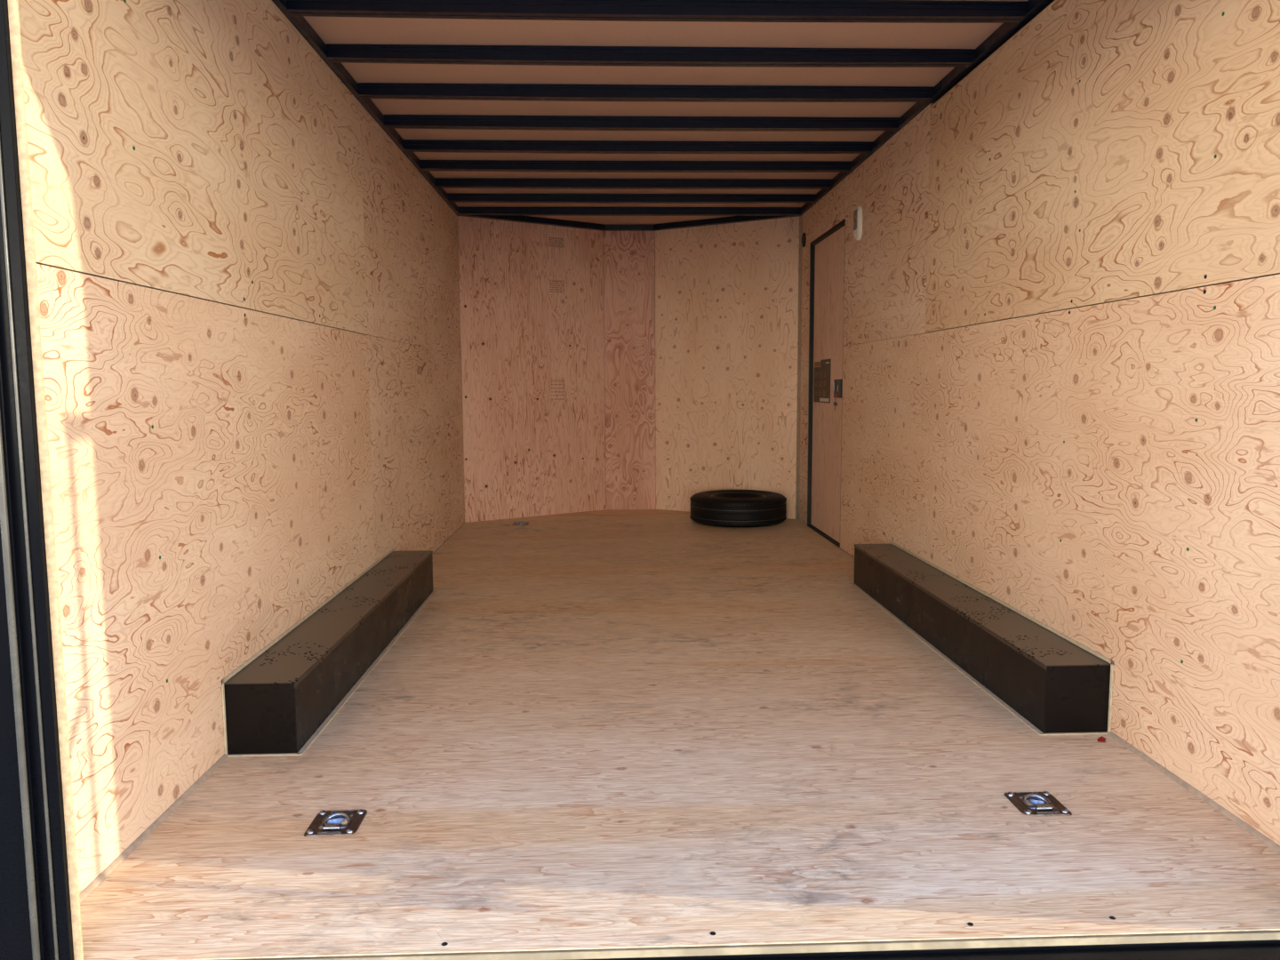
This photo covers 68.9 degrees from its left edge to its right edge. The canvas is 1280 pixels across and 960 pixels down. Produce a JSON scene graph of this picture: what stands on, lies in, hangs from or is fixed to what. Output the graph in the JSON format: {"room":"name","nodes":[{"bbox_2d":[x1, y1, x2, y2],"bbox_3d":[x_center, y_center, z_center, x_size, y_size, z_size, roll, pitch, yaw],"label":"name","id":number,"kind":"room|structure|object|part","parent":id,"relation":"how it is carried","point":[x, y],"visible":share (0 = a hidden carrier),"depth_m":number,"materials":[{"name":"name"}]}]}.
{"room":"cargo space","nodes":[
{"label":"cargo space","id":0,"kind":"room"},
{"bbox_2d":[17,0,464,893],"bbox_3d":[-1.246,-0.560,4.463,0.100,2.400,6.020,-1,6,-2],"label":"wall","id":1,"kind":"structure","parent":0,"point":[289,449],"depth_m":2.40,"materials":[{"name":"brown wood"}]},
{"bbox_2d":[0,0,74,959],"bbox_3d":[-1.090,0.110,1.524,0.223,2.350,0.058,-1,6,-2],"label":"trim","id":2,"kind":"structure","parent":1,"relation":"attached to","point":[36,922],"depth_m":1.53,"materials":[{"name":"black metal"}]},
{"bbox_2d":[7,0,83,959],"bbox_3d":[-0.973,-0.116,1.516,0.013,1.900,0.005,-1,6,-2],"label":"trim","id":3,"kind":"structure","parent":1,"relation":"attached to","point":[12,4],"depth_m":1.52,"materials":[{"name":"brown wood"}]},
{"bbox_2d":[79,521,465,903],"bbox_3d":[-1.172,0.563,4.227,0.010,0.010,5.178,-1,6,-2],"label":"baseboard","id":4,"kind":"structure","parent":1,"relation":"attached to","point":[137,842],"depth_m":2.08,"materials":[{"name":"beige wood"}]},
{"bbox_2d":[272,0,460,215],"bbox_3d":[-1.184,-1.625,3.996,0.034,0.043,5.220,-1,6,-2],"label":"trim","id":5,"kind":"structure","parent":1,"relation":"attached to","point":[300,24],"depth_m":3.77,"materials":[{"name":"black paint"}]},
{"bbox_2d":[457,216,799,522],"bbox_3d":[-0.076,-0.832,7.106,2.637,2.400,0.763,-1,6,-2],"label":"wall","id":6,"kind":"structure","parent":0,"point":[676,379],"depth_m":7.10,"materials":[{"name":"brown wood"}]},
{"bbox_3d":[-0.806,-0.825,7.073,1.326,2.400,0.090,-4,7,-34],"label":"plywood panel","id":7,"kind":"part","parent":6,"relation":"part of","materials":[{"name":"beige wood"}]},
{"bbox_3d":[-0.082,-0.863,7.423,0.520,2.400,0.090,-1,6,-2],"label":"plywood panel","id":8,"kind":"part","parent":6,"relation":"part of","materials":[{"name":"beige wood"}]},
{"bbox_2d":[460,215,799,231],"bbox_3d":[-0.080,-1.935,6.932,2.454,0.054,0.681,-1,6,-2],"label":"trim","id":9,"kind":"structure","parent":6,"relation":"attached to","point":[511,218],"depth_m":7.01,"materials":[{"name":"black paint"}]},
{"bbox_3d":[0.661,-0.838,7.128,1.316,2.400,0.090,3,7,30],"label":"plywood panel","id":10,"kind":"part","parent":6,"relation":"part of","materials":[{"name":"beige wood"}]},
{"bbox_2d":[303,0,1028,223],"bbox_3d":[0.017,-1.724,4.394,2.640,0.060,6.160,-1,6,-2],"label":"ceiling","id":11,"kind":"structure","parent":0,"point":[334,30],"depth_m":3.83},
{"bbox_2d":[458,207,800,215],"bbox_3d":[-0.065,-1.883,6.548,2.394,0.050,0.061,-1,6,-2],"label":"bow","id":12,"kind":"object","parent":11,"relation":"attached to","point":[462,211],"visible":1,"depth_m":6.53,"materials":[{"name":"black paint"}]},
{"bbox_2d":[447,193,815,203],"bbox_3d":[-0.048,-1.839,6.102,2.394,0.050,0.061,-1,6,-2],"label":"bow","id":13,"kind":"object","parent":11,"relation":"attached to","point":[536,198],"visible":1,"depth_m":6.08,"materials":[{"name":"black paint"}]},
{"bbox_2d":[434,177,831,189],"bbox_3d":[-0.031,-1.794,5.661,2.394,0.050,0.061,-1,6,-2],"label":"bow","id":14,"kind":"object","parent":11,"relation":"attached to","point":[440,182],"visible":1,"depth_m":5.64,"materials":[{"name":"black paint"}]},
{"bbox_2d":[420,160,851,172],"bbox_3d":[-0.014,-1.750,5.213,2.394,0.050,0.061,-1,6,-2],"label":"bow","id":15,"kind":"object","parent":11,"relation":"attached to","point":[448,165],"visible":1,"depth_m":5.19,"materials":[{"name":"black paint"}]},
{"bbox_2d":[403,139,872,153],"bbox_3d":[0.002,-1.708,4.794,2.394,0.050,0.061,-1,6,-2],"label":"bow","id":16,"kind":"object","parent":11,"relation":"attached to","point":[539,147],"visible":1,"depth_m":4.77,"materials":[{"name":"black paint"}]},
{"bbox_2d":[383,114,899,131],"bbox_3d":[0.018,-1.664,4.359,2.394,0.050,0.061,-1,6,-2],"label":"bow","id":17,"kind":"object","parent":11,"relation":"attached to","point":[539,123],"visible":1,"depth_m":4.34,"materials":[{"name":"black paint"}]},
{"bbox_2d":[357,82,933,102],"bbox_3d":[0.036,-1.619,3.909,2.394,0.050,0.061,-1,6,-2],"label":"bow","id":18,"kind":"object","parent":11,"relation":"attached to","point":[461,92],"visible":1,"depth_m":3.89,"materials":[{"name":"black paint"}]},
{"bbox_2d":[326,43,974,67],"bbox_3d":[0.052,-1.575,3.473,2.394,0.050,0.061,-1,6,-2],"label":"bow","id":19,"kind":"object","parent":11,"relation":"attached to","point":[541,55],"visible":1,"depth_m":3.46,"materials":[{"name":"black paint"}]},
{"bbox_2d":[286,0,1026,23],"bbox_3d":[0.069,-1.532,3.041,2.394,0.050,0.061,-1,6,-2],"label":"bow","id":20,"kind":"object","parent":11,"relation":"attached to","point":[715,11],"visible":1,"depth_m":3.03,"materials":[{"name":"black paint"}]},
{"bbox_2d":[80,508,1279,959],"bbox_3d":[0.027,0.569,4.661,2.640,0.100,6.047,-1,6,-2],"label":"floor","id":21,"kind":"structure","parent":0,"point":[604,729],"depth_m":2.22,"materials":[{"name":"brown wood"}]},
{"bbox_2d":[221,548,437,756],"bbox_3d":[-1.048,0.534,3.502,0.205,0.211,2.036,-1,6,-2],"label":"wheel well","id":22,"kind":"object","parent":21,"relation":"on","point":[278,701],"visible":1,"depth_m":2.86,"materials":[{"name":"brown metal"}]},
{"bbox_3d":[-1.056,0.448,3.495,0.190,0.013,2.018,-1,6,-2],"label":"plate","id":23,"kind":"part","parent":22,"relation":"part of","materials":[{"name":"black metal"}]},
{"bbox_2d":[304,808,367,836],"bbox_3d":[-0.688,0.779,2.114,0.112,0.030,0.120,-1,6,-2],"label":"ring","id":24,"kind":"object","parent":21,"relation":"on","point":[326,823],"visible":1,"depth_m":2.11,"materials":[{"name":"metal"}]},
{"bbox_2d":[512,521,528,525],"bbox_3d":[-0.857,0.319,6.710,0.112,0.030,0.120,-1,6,-2],"label":"ring","id":25,"kind":"object","parent":21,"relation":"on","point":[515,523],"visible":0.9,"depth_m":6.68,"materials":[{"name":"metal"}]},
{"bbox_2d":[689,489,786,527],"bbox_3d":[0.709,0.201,6.745,0.692,0.207,0.692,0,6,3],"label":"spare tire","id":26,"kind":"object","parent":21,"relation":"on","point":[719,508],"visible":1,"depth_m":6.47,"materials":[{"name":"black rubber"}]},
{"bbox_2d":[218,930,1279,959],"bbox_3d":[0.147,0.831,1.649,2.190,0.016,0.003,-1,6,-2],"label":"trim","id":27,"kind":"structure","parent":21,"relation":"attached to","point":[1250,935],"depth_m":1.65,"materials":[{"name":"beige wood"}]},
{"bbox_2d":[849,541,1113,735],"bbox_3d":[1.184,0.510,3.625,0.204,0.211,2.040,-1,6,-2],"label":"wheel well","id":28,"kind":"object","parent":21,"relation":"on","point":[1054,684],"visible":1,"depth_m":3.02,"materials":[{"name":"brown metal"}]},
{"bbox_3d":[1.191,0.423,3.619,0.189,0.013,2.022,-1,6,-2],"label":"plate","id":29,"kind":"part","parent":28,"relation":"part of","materials":[{"name":"black metal"}]},
{"bbox_2d":[716,944,1279,959],"bbox_3d":[0.143,0.916,1.623,2.680,0.134,0.064,-1,6,-2],"label":"trim","id":30,"kind":"structure","parent":21,"relation":"attached to","point":[1254,951],"depth_m":1.66,"materials":[{"name":"black metal"}]},
{"bbox_2d":[1004,791,1071,815],"bbox_3d":[0.932,0.763,2.192,0.112,0.030,0.120,-1,6,-2],"label":"ring","id":31,"kind":"object","parent":21,"relation":"on","point":[1030,804],"visible":1,"depth_m":2.19,"materials":[{"name":"metal"}]},
{"bbox_2d":[1097,736,1105,742],"bbox_3d":[1.277,0.717,2.583,0.020,0.006,0.030,3,7,31],"label":"scrap","id":32,"kind":"object","parent":21,"relation":"on","point":[1101,739],"visible":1,"depth_m":2.58,"materials":[{"name":"red"}]},
{"bbox_2d":[799,0,1279,845],"bbox_3d":[1.292,-0.583,4.557,0.100,2.400,6.020,-1,6,-2],"label":"wall","id":33,"kind":"structure","parent":0,"point":[956,419],"depth_m":2.62,"materials":[{"name":"brown wood"}]},
{"bbox_2d":[795,215,802,519],"bbox_3d":[1.151,-0.795,6.755,0.014,2.182,0.065,-1,6,-2],"label":"trim","id":34,"kind":"structure","parent":33,"relation":"attached to","point":[800,217],"depth_m":6.75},
{"bbox_2d":[801,232,806,247],"bbox_3d":[1.152,-1.689,6.568,0.010,0.100,0.100,-1,6,-2],"label":"air vent","id":35,"kind":"object","parent":33,"relation":"in","point":[804,236],"visible":1,"depth_m":6.55,"materials":[{"name":"black plastic"}]},
{"bbox_2d":[806,218,845,547],"bbox_3d":[1.207,-0.604,6.018,0.048,1.949,0.929,-1,6,-2],"label":"door","id":36,"kind":"structure","parent":33,"relation":"in","point":[827,252],"depth_m":6.07,"materials":[{"name":"brown wood"}]},
{"bbox_2d":[814,361,825,397],"bbox_3d":[1.201,-0.673,6.231,0.002,0.235,0.345,-1,6,-2],"label":"print","id":37,"kind":"object","parent":36,"relation":"attached to","point":[820,367],"depth_m":6.23,"materials":[{"name":"brown paper"}]},
{"bbox_3d":[1.215,-0.561,5.728,0.014,0.113,0.160,-1,6,-2],"label":"latch plate","id":38,"kind":"part","parent":36,"relation":"part of","materials":[{"name":"black plastic"}]},
{"bbox_2d":[853,205,862,239],"bbox_3d":[1.197,-1.415,5.144,0.030,0.186,0.100,-1,6,-2],"label":"dome light","id":39,"kind":"object","parent":33,"relation":"attached to","point":[858,212],"visible":1,"depth_m":5.11,"materials":[{"name":"beige plastic"}]},
{"bbox_2d":[800,0,1052,215],"bbox_3d":[1.244,-1.649,4.086,0.036,0.039,5.220,-1,6,-2],"label":"trim","id":40,"kind":"structure","parent":33,"relation":"attached to","point":[1004,31],"depth_m":3.75,"materials":[{"name":"black paint"}]},
{"bbox_2d":[839,547,1279,853],"bbox_3d":[1.280,0.605,3.686,0.010,0.010,3.953,-1,6,-2],"label":"baseboard","id":41,"kind":"structure","parent":33,"relation":"attached to","point":[1268,842],"depth_m":2.23,"materials":[{"name":"beige wood"}]}
]}

